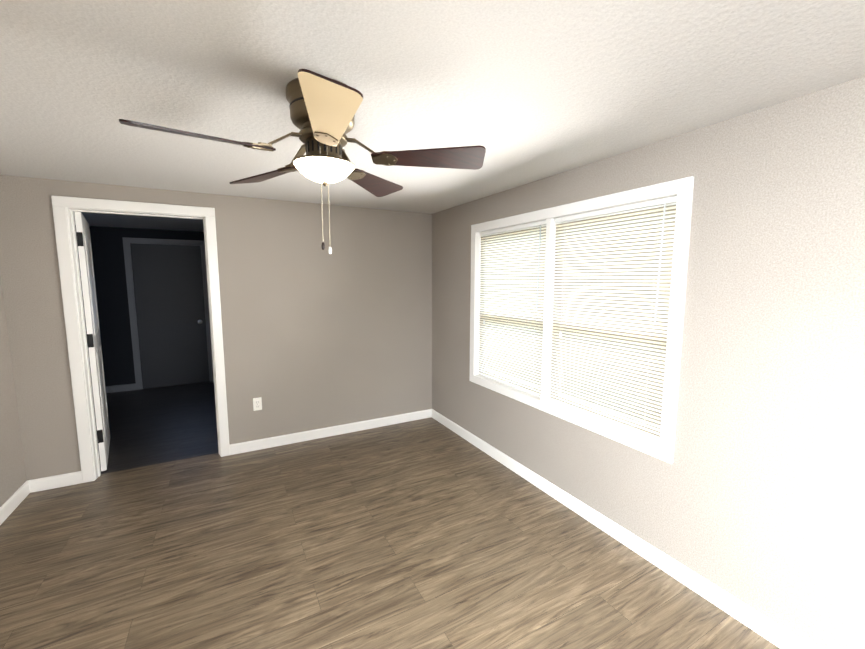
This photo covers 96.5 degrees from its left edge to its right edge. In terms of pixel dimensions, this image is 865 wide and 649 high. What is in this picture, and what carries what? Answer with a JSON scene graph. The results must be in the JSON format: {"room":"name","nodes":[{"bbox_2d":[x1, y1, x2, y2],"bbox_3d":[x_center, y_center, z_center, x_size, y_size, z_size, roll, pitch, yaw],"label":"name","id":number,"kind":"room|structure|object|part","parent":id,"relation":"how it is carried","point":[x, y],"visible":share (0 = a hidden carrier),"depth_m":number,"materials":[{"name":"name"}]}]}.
{"room":"empty bedroom","nodes":[
{"label":"empty bedroom","id":0,"kind":"room"},
{"bbox_2d":[0,276,26,506],"bbox_3d":[-1.691,0.395,0.231,0.120,2.236,5.526,-4,7,-28],"label":"wall","id":1,"kind":"structure","parent":0,"point":[13,480],"depth_m":2.62,"materials":[{"name":"beige paint"}]},
{"bbox_2d":[0,480,31,524],"bbox_3d":[-1.660,1.450,0.438,0.014,0.092,5.406,-4,7,-28],"label":"baseboard","id":2,"kind":"structure","parent":1,"relation":"attached to","point":[12,503],"depth_m":2.61,"materials":[{"name":"white wood"}]},
{"bbox_2d":[75,225,209,388],"bbox_3d":[-3.410,-0.246,5.781,4.600,2.236,0.120,-4,7,-28],"label":"wall","id":3,"kind":"structure","parent":0,"point":[111,294],"depth_m":5.23,"materials":[{"name":"paint"}]},
{"bbox_2d":[92,383,135,393],"bbox_3d":[-4.699,0.907,5.143,1.205,0.092,0.014,-4,7,-28],"label":"baseboard","id":4,"kind":"structure","parent":3,"relation":"attached to","point":[120,388],"depth_m":5.33,"materials":[{"name":"grey wood"}]},
{"bbox_2d":[122,237,213,389],"bbox_3d":[-3.726,-0.149,5.512,0.970,2.105,0.072,-4,7,-28],"label":"door frame","id":5,"kind":"structure","parent":3,"relation":"attached to","point":[168,285],"depth_m":5.52,"materials":[{"name":"grey wood"}]},
{"bbox_2d":[0,175,431,479],"bbox_3d":[-1.996,0.046,3.249,4.690,2.236,0.120,-4,7,-28],"label":"wall","id":6,"kind":"structure","parent":0,"point":[315,336],"depth_m":3.49,"materials":[{"name":"beige paint"}]},
{"bbox_2d":[32,471,82,492],"bbox_3d":[-2.789,1.168,2.875,0.277,0.092,0.014,-4,7,-28],"label":"baseboard","id":7,"kind":"structure","parent":6,"relation":"attached to","point":[46,483],"depth_m":2.87,"materials":[{"name":"white wood"}]},
{"bbox_2d":[74,212,109,470],"bbox_3d":[-2.899,0.131,3.313,0.051,2.033,0.846,-5,8,-37],"label":"door","id":8,"kind":"structure","parent":6,"relation":"in","point":[91,316],"depth_m":3.07,"materials":[{"name":"white paint"}]},
{"bbox_2d":[51,196,229,482],"bbox_3d":[-2.260,0.118,3.115,0.996,2.123,0.154,-4,7,-28],"label":"door frame","id":9,"kind":"structure","parent":6,"relation":"attached to","point":[64,208],"depth_m":2.91,"materials":[{"name":"white wood"}]},
{"bbox_2d":[253,397,261,410],"bbox_3d":[-1.577,0.717,3.478,0.070,0.114,0.010,-4,7,-28],"label":"duplex electrical outlet","id":10,"kind":"object","parent":6,"relation":"attached to","point":[257,403],"visible":1,"depth_m":3.48,"materials":[{"name":"white plastic"}]},
{"bbox_2d":[229,409,431,454],"bbox_3d":[-0.909,1.053,3.874,1.997,0.092,0.014,-4,7,-28],"label":"baseboard","id":11,"kind":"structure","parent":6,"relation":"attached to","point":[248,446],"depth_m":3.79,"materials":[{"name":"white wood"}]},
{"bbox_2d":[0,382,779,648],"bbox_3d":[-1.335,1.336,2.263,4.790,0.100,8.560,-4,7,-28],"label":"floor","id":12,"kind":"structure","parent":0,"point":[429,533],"depth_m":2.16,"materials":[{"name":"wood"}]},
{"bbox_2d":[0,0,864,231],"bbox_3d":[-1.335,-0.985,1.995,4.790,0.100,8.560,-4,7,-28],"label":"ceiling","id":13,"kind":"structure","parent":0,"point":[522,92],"depth_m":1.36,"materials":[{"name":"paint"}]},
{"bbox_2d":[119,69,485,253],"bbox_3d":[-0.432,-0.570,1.468,1.182,0.603,1.194,-4,7,-28],"label":"ceiling fan","id":14,"kind":"object","parent":13,"relation":"hanging from","point":[323,109],"visible":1,"depth_m":1.41,"materials":[{"name":"brown wood"}]},
{"bbox_3d":[-0.417,-0.574,1.495,0.226,0.077,0.226,-4,7,-28],"label":"lamp shade","id":15,"kind":"part","parent":14,"relation":"part of","materials":[{"name":"white glass"}]},
{"bbox_2d":[432,76,864,648],"bbox_3d":[1.364,0.207,1.855,0.150,2.236,5.526,-4,7,-28],"label":"wall","id":16,"kind":"structure","parent":0,"point":[753,495],"depth_m":1.67,"materials":[{"name":"beige paint"}]},
{"bbox_2d":[469,176,693,463],"bbox_3d":[0.859,-0.090,2.755,0.166,1.426,1.866,-4,7,-28],"label":"window","id":17,"kind":"structure","parent":16,"relation":"in","point":[682,191],"depth_m":2.31,"materials":[{"name":"white"}]},
{"bbox_2d":[478,220,545,397],"bbox_3d":[0.619,-0.134,3.126,0.044,1.284,0.832,-4,7,-28],"label":"window blinds","id":18,"kind":"object","parent":17,"relation":"attached to","point":[512,270],"visible":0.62,"depth_m":3.08,"materials":[{"name":"plastic"}]},
{"bbox_3d":[0.888,-0.092,2.770,0.050,1.290,1.730,-4,7,-28],"label":"window sashes","id":19,"kind":"part","parent":17,"relation":"part of","materials":[{"name":"white plastic"}]},
{"bbox_2d":[549,196,676,441],"bbox_3d":[1.037,-0.044,2.350,0.044,1.284,0.832,-4,7,-28],"label":"window blinds","id":20,"kind":"object","parent":17,"relation":"attached to","point":[612,277],"visible":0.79,"depth_m":2.28,"materials":[{"name":"plastic"}]},
{"bbox_2d":[432,409,817,648],"bbox_3d":[1.264,1.270,1.992,0.014,0.092,5.406,-4,7,-28],"label":"baseboard","id":21,"kind":"structure","parent":16,"relation":"attached to","point":[768,629],"depth_m":2.08,"materials":[{"name":"white wood"}]}
]}

